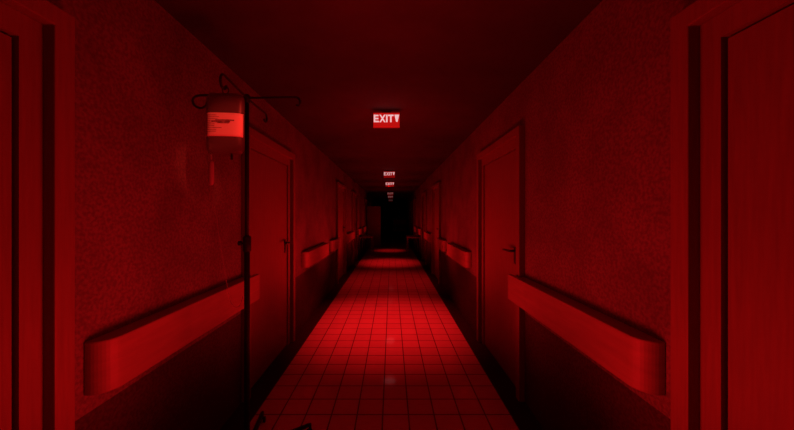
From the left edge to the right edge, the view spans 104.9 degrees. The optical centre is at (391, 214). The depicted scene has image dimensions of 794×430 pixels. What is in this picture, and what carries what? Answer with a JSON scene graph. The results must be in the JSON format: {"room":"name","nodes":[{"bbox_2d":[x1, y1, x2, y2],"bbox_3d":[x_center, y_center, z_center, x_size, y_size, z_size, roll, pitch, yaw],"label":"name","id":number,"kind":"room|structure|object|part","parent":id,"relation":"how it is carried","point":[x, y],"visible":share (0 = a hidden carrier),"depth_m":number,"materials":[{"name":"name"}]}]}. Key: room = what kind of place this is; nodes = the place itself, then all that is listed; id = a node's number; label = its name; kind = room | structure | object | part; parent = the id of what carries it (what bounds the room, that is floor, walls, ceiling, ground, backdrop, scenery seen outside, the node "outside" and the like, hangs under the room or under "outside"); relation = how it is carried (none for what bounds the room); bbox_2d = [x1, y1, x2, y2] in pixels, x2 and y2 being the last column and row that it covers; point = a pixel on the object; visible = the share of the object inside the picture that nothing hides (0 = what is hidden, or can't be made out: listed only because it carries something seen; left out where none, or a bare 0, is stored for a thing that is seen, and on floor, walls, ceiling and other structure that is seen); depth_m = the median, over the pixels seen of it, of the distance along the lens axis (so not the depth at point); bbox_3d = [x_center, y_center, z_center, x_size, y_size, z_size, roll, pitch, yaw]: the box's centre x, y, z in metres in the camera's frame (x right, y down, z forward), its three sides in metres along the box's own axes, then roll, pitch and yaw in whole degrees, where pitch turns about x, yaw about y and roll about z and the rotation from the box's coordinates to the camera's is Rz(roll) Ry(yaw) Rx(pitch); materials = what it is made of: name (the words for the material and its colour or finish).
{"room":"hospital interior","nodes":[
{"label":"hospital interior","id":0,"kind":"room"},
{"bbox_2d":[48,0,376,429],"bbox_3d":[-1.328,0.214,11.900,0.160,2.690,28.200,0,0,0],"label":"wall","id":1,"kind":"structure","parent":0,"point":[153,235],"depth_m":1.67,"materials":[{"name":"paint"}]},
{"bbox_2d":[0,0,74,429],"bbox_3d":[-1.274,0.405,0.521,0.187,2.308,1.270,0,0,0],"label":"door","id":2,"kind":"structure","parent":1,"relation":"in","point":[37,37],"depth_m":1.07,"materials":[{"name":"brown wood"}]},
{"bbox_3d":[-1.304,0.428,0.521,0.127,2.262,1.178,0,0,0],"label":"frame","id":3,"kind":"part","parent":2,"relation":"part of","materials":[{"name":"brown wood"}]},
{"bbox_2d":[84,274,259,395],"bbox_3d":[-1.202,0.640,1.958,0.092,0.249,1.445,0,0,0],"label":"handrail","id":4,"kind":"object","parent":1,"relation":"attached to","point":[112,359],"visible":0.94,"depth_m":1.50,"materials":[{"name":"plastic"}]},
{"bbox_2d":[241,126,294,401],"bbox_3d":[-1.274,0.405,3.168,0.187,2.308,1.270,0,0,0],"label":"door","id":5,"kind":"structure","parent":1,"relation":"in","point":[271,166],"depth_m":3.13,"materials":[{"name":"brown wood"}]},
{"bbox_3d":[-1.304,0.428,3.168,0.127,2.262,1.178,0,0,0],"label":"frame","id":6,"kind":"part","parent":5,"relation":"part of","materials":[{"name":"brown wood"}]},
{"bbox_2d":[301,243,328,267],"bbox_3d":[-1.202,0.640,4.940,0.092,0.249,1.440,0,0,0],"label":"handrail","id":7,"kind":"object","parent":1,"relation":"attached to","point":[309,257],"visible":1,"depth_m":4.58,"materials":[{"name":"plastic"}]},
{"bbox_2d":[329,238,340,251],"bbox_3d":[-1.202,0.640,6.545,0.092,0.249,0.890,0,0,0],"label":"handrail","id":8,"kind":"object","parent":1,"relation":"attached to","point":[334,244],"visible":1,"depth_m":6.20,"materials":[{"name":"plastic"}]},
{"bbox_2d":[336,182,345,283],"bbox_3d":[-1.274,0.405,7.478,0.187,2.308,1.270,0,0,0],"label":"door","id":9,"kind":"structure","parent":1,"relation":"in","point":[340,188],"depth_m":7.51,"materials":[{"name":"brown wood"}]},
{"bbox_3d":[-1.304,0.428,7.478,0.127,2.262,1.178,0,0,0],"label":"frame","id":10,"kind":"part","parent":9,"relation":"part of","materials":[{"name":"brown wood"}]},
{"bbox_2d":[346,231,354,241],"bbox_3d":[-1.202,0.640,8.965,0.092,0.249,1.430,0,0,0],"label":"handrail","id":11,"kind":"object","parent":1,"relation":"attached to","point":[350,236],"visible":0.93,"depth_m":8.60,"materials":[{"name":"plastic"}]},
{"bbox_2d":[352,191,357,264],"bbox_3d":[-1.274,0.405,10.168,0.187,2.308,1.270,0,0,0],"label":"door","id":12,"kind":"structure","parent":1,"relation":"in","point":[354,195],"depth_m":10.44,"materials":[{"name":"brown wood"}]},
{"bbox_2d":[358,227,363,234],"bbox_3d":[-1.202,0.640,11.940,0.092,0.249,1.440,0,0,0],"label":"handrail","id":13,"kind":"object","parent":1,"relation":"attached to","point":[360,230],"visible":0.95,"depth_m":11.66,"materials":[{"name":"plastic"}]},
{"bbox_2d":[364,199,380,247],"bbox_3d":[-0.949,0.405,14.478,0.838,2.308,1.270,0,0,0],"label":"door","id":14,"kind":"structure","parent":1,"relation":"in","point":[372,214],"depth_m":14.93,"materials":[{"name":"brown wood"}]},
{"bbox_3d":[-1.223,0.405,14.478,0.050,2.308,1.270,0,0,0],"label":"casing","id":15,"kind":"part","parent":14,"relation":"part of","materials":[{"name":"brown wood"}]},
{"bbox_3d":[-1.273,0.482,14.478,0.030,2.142,0.984,0,0,0],"label":"panel","id":16,"kind":"part","parent":14,"relation":"part of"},
{"bbox_2d":[155,0,601,201],"bbox_3d":[-0.068,-1.181,11.900,2.680,0.100,28.200,0,0,0],"label":"ceiling","id":17,"kind":"structure","parent":0,"point":[445,66],"depth_m":2.23,"materials":[{"name":"paint"}]},
{"bbox_2d":[373,110,399,127],"bbox_3d":[-0.054,-1.036,3.288,0.285,0.191,0.053,0,0,0],"label":"exit sign","id":18,"kind":"object","parent":17,"relation":"hanging from","point":[386,119],"visible":1,"depth_m":3.27,"materials":[{"name":"red plastic"}]},
{"bbox_2d":[384,170,394,177],"bbox_3d":[-0.054,-1.036,7.668,0.285,0.191,0.053,0,0,0],"label":"exit sign","id":19,"kind":"object","parent":17,"relation":"hanging from","point":[387,174],"visible":1,"depth_m":7.65,"materials":[{"name":"red plastic"}]},
{"bbox_2d":[386,181,393,186],"bbox_3d":[-0.054,-1.036,10.118,0.285,0.191,0.053,0,0,0],"label":"exit sign","id":20,"kind":"object","parent":17,"relation":"hanging from","point":[389,183],"visible":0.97,"depth_m":10.10,"materials":[{"name":"red plastic"}]},
{"bbox_2d":[220,233,543,429],"bbox_3d":[-0.068,1.609,11.900,2.680,0.100,28.200,0,0,0],"label":"floor","id":21,"kind":"structure","parent":0,"point":[387,347],"depth_m":3.10,"materials":[{"name":"tile"}]},
{"bbox_2d":[191,73,311,429],"bbox_3d":[-0.878,0.404,1.874,0.580,2.310,0.829,0,0,25],"label":"stand","id":22,"kind":"object","parent":21,"relation":"on","point":[246,242],"visible":0.89,"depth_m":1.87,"materials":[{"name":"paint"}]},
{"bbox_3d":[-1.049,-0.690,1.857,0.322,0.099,0.023,0,0,-6],"label":"hook arm","id":23,"kind":"part","parent":22,"relation":"part of","materials":[{"name":"paint"}]},
{"bbox_2d":[206,86,244,184],"bbox_3d":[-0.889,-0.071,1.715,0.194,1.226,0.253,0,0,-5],"label":"bag","id":24,"kind":"object","parent":22,"relation":"hanging from","point":[225,112],"visible":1,"depth_m":1.60,"materials":[{"name":"plastic"}]},
{"bbox_2d":[207,116,233,131],"bbox_3d":[-0.894,-0.479,1.591,0.140,0.088,0.009,0,0,-1],"label":"label","id":25,"kind":"object","parent":24,"relation":"attached to","point":[214,123],"depth_m":1.59,"materials":[{"name":"paper"}]},
{"bbox_3d":[-0.893,-0.708,1.735,0.017,0.087,0.292,0,0,0],"label":"hook arm","id":26,"kind":"part","parent":22,"relation":"part of","materials":[{"name":"paint"}]},
{"bbox_3d":[-0.934,1.471,2.097,0.038,0.052,0.384,0,0,-11],"label":"leg","id":27,"kind":"part","parent":22,"relation":"part of","materials":[{"name":"paint"}]},
{"bbox_3d":[-0.888,-0.687,2.022,0.016,0.081,0.285,0,0,2],"label":"hook arm","id":28,"kind":"part","parent":22,"relation":"part of","materials":[{"name":"paint"}]},
{"bbox_3d":[-0.724,-0.700,1.882,0.334,0.064,0.017,0,0,0],"label":"hook arm","id":29,"kind":"part","parent":22,"relation":"part of","materials":[{"name":"paint"}]},
{"bbox_3d":[-0.727,1.471,2.029,0.384,0.052,0.038,0,0,-42],"label":"leg","id":30,"kind":"part","parent":22,"relation":"part of","materials":[{"name":"paint"}]},
{"bbox_2d":[359,235,373,254],"bbox_3d":[-0.988,1.200,12.300,0.502,0.717,1.102,0,0,0],"label":"side table","id":31,"kind":"object","parent":21,"relation":"on","point":[361,236],"visible":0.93,"depth_m":11.95,"materials":[{"name":"wood"}]},
{"bbox_2d":[406,235,420,255],"bbox_3d":[0.852,1.200,12.100,0.502,0.717,1.102,0,0,0],"label":"side table","id":32,"kind":"object","parent":21,"relation":"on","point":[417,237],"visible":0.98,"depth_m":11.57,"materials":[{"name":"wood"}]},
{"bbox_2d":[377,202,404,232],"bbox_3d":[-0.068,0.214,26.050,2.680,2.690,0.100,0,0,0],"label":"wall","id":33,"kind":"structure","parent":0,"point":[390,211],"depth_m":26.00,"materials":[{"name":"black"}]},
{"bbox_2d":[405,0,695,429],"bbox_3d":[1.192,0.214,11.900,0.160,2.690,28.200,0,0,0],"label":"wall","id":34,"kind":"structure","parent":0,"point":[595,113],"depth_m":1.71,"materials":[{"name":"paint"}]},
{"bbox_2d":[410,201,411,243],"bbox_3d":[1.139,0.405,17.175,0.187,2.308,1.270,0,0,0],"label":"door","id":35,"kind":"structure","parent":34,"relation":"in","point":[411,201],"depth_m":16.54,"materials":[{"name":"brown wood"}]},
{"bbox_3d":[1.169,0.428,17.175,0.127,2.262,1.178,0,0,0],"label":"frame","id":36,"kind":"part","parent":35,"relation":"part of","materials":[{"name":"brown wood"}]},
{"bbox_2d":[413,199,415,248],"bbox_3d":[1.139,0.405,14.485,0.187,2.308,1.270,0,0,0],"label":"door","id":37,"kind":"structure","parent":34,"relation":"in","point":[414,200],"depth_m":14.85,"materials":[{"name":"brown wood"}]},
{"bbox_2d":[416,227,420,234],"bbox_3d":[1.066,0.640,11.940,0.092,0.249,1.440,0,0,0],"label":"handrail","id":38,"kind":"object","parent":34,"relation":"attached to","point":[418,230],"visible":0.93,"depth_m":11.52,"materials":[{"name":"plastic"}]},
{"bbox_2d":[421,191,426,264],"bbox_3d":[1.139,0.405,10.175,0.187,2.308,1.270,0,0,0],"label":"door","id":39,"kind":"structure","parent":34,"relation":"in","point":[424,194],"depth_m":10.40,"materials":[{"name":"brown wood"}]},
{"bbox_3d":[1.169,0.428,10.175,0.127,2.262,1.178,0,0,0],"label":"frame","id":40,"kind":"part","parent":39,"relation":"part of","materials":[{"name":"brown wood"}]},
{"bbox_2d":[424,231,430,241],"bbox_3d":[1.066,0.640,8.965,0.092,0.249,1.430,0,0,0],"label":"handrail","id":41,"kind":"object","parent":34,"relation":"attached to","point":[427,235],"visible":0.79,"depth_m":8.64,"materials":[{"name":"plastic"}]},
{"bbox_2d":[431,182,440,283],"bbox_3d":[1.139,0.405,7.485,0.187,2.308,1.270,0,0,0],"label":"door","id":42,"kind":"structure","parent":34,"relation":"in","point":[435,189],"depth_m":7.59,"materials":[{"name":"brown wood"}]},
{"bbox_3d":[1.169,0.428,7.485,0.127,2.262,1.178,0,0,0],"label":"frame","id":43,"kind":"part","parent":42,"relation":"part of","materials":[{"name":"brown wood"}]},
{"bbox_2d":[436,238,446,251],"bbox_3d":[1.066,0.640,6.545,0.092,0.249,0.890,0,0,0],"label":"handrail","id":44,"kind":"object","parent":34,"relation":"attached to","point":[441,244],"visible":1,"depth_m":6.22,"materials":[{"name":"plastic"}]},
{"bbox_2d":[447,243,471,267],"bbox_3d":[1.066,0.640,4.940,0.092,0.249,1.440,0,0,0],"label":"handrail","id":45,"kind":"object","parent":34,"relation":"attached to","point":[460,255],"visible":1,"depth_m":4.56,"materials":[{"name":"plastic"}]},
{"bbox_2d":[477,125,524,401],"bbox_3d":[1.139,0.405,3.175,0.187,2.308,1.270,0,0,0],"label":"door","id":46,"kind":"structure","parent":34,"relation":"in","point":[501,166],"depth_m":3.11,"materials":[{"name":"brown wood"}]},
{"bbox_3d":[1.169,0.428,3.175,0.127,2.262,1.178,0,0,0],"label":"frame","id":47,"kind":"part","parent":46,"relation":"part of","materials":[{"name":"brown wood"}]},
{"bbox_3d":[1.115,0.366,2.758,0.009,0.155,0.040,0,0,0],"label":"handle plate","id":48,"kind":"part","parent":46,"relation":"part of","materials":[{"name":"metal"}]},
{"bbox_2d":[508,274,664,395],"bbox_3d":[1.066,0.640,1.958,0.092,0.249,1.445,0,0,0],"label":"handrail","id":49,"kind":"object","parent":34,"relation":"attached to","point":[637,358],"visible":1,"depth_m":1.50,"materials":[{"name":"plastic"}]},
{"bbox_2d":[671,0,793,429],"bbox_3d":[1.139,0.405,0.528,0.187,2.308,1.270,0,0,0],"label":"door","id":50,"kind":"structure","parent":34,"relation":"in","point":[732,61],"depth_m":1.00,"materials":[{"name":"brown wood"}]},
{"bbox_3d":[1.087,0.405,0.528,0.050,2.308,1.270,0,0,0],"label":"casing","id":51,"kind":"part","parent":50,"relation":"part of","materials":[{"name":"brown wood"}]}
]}

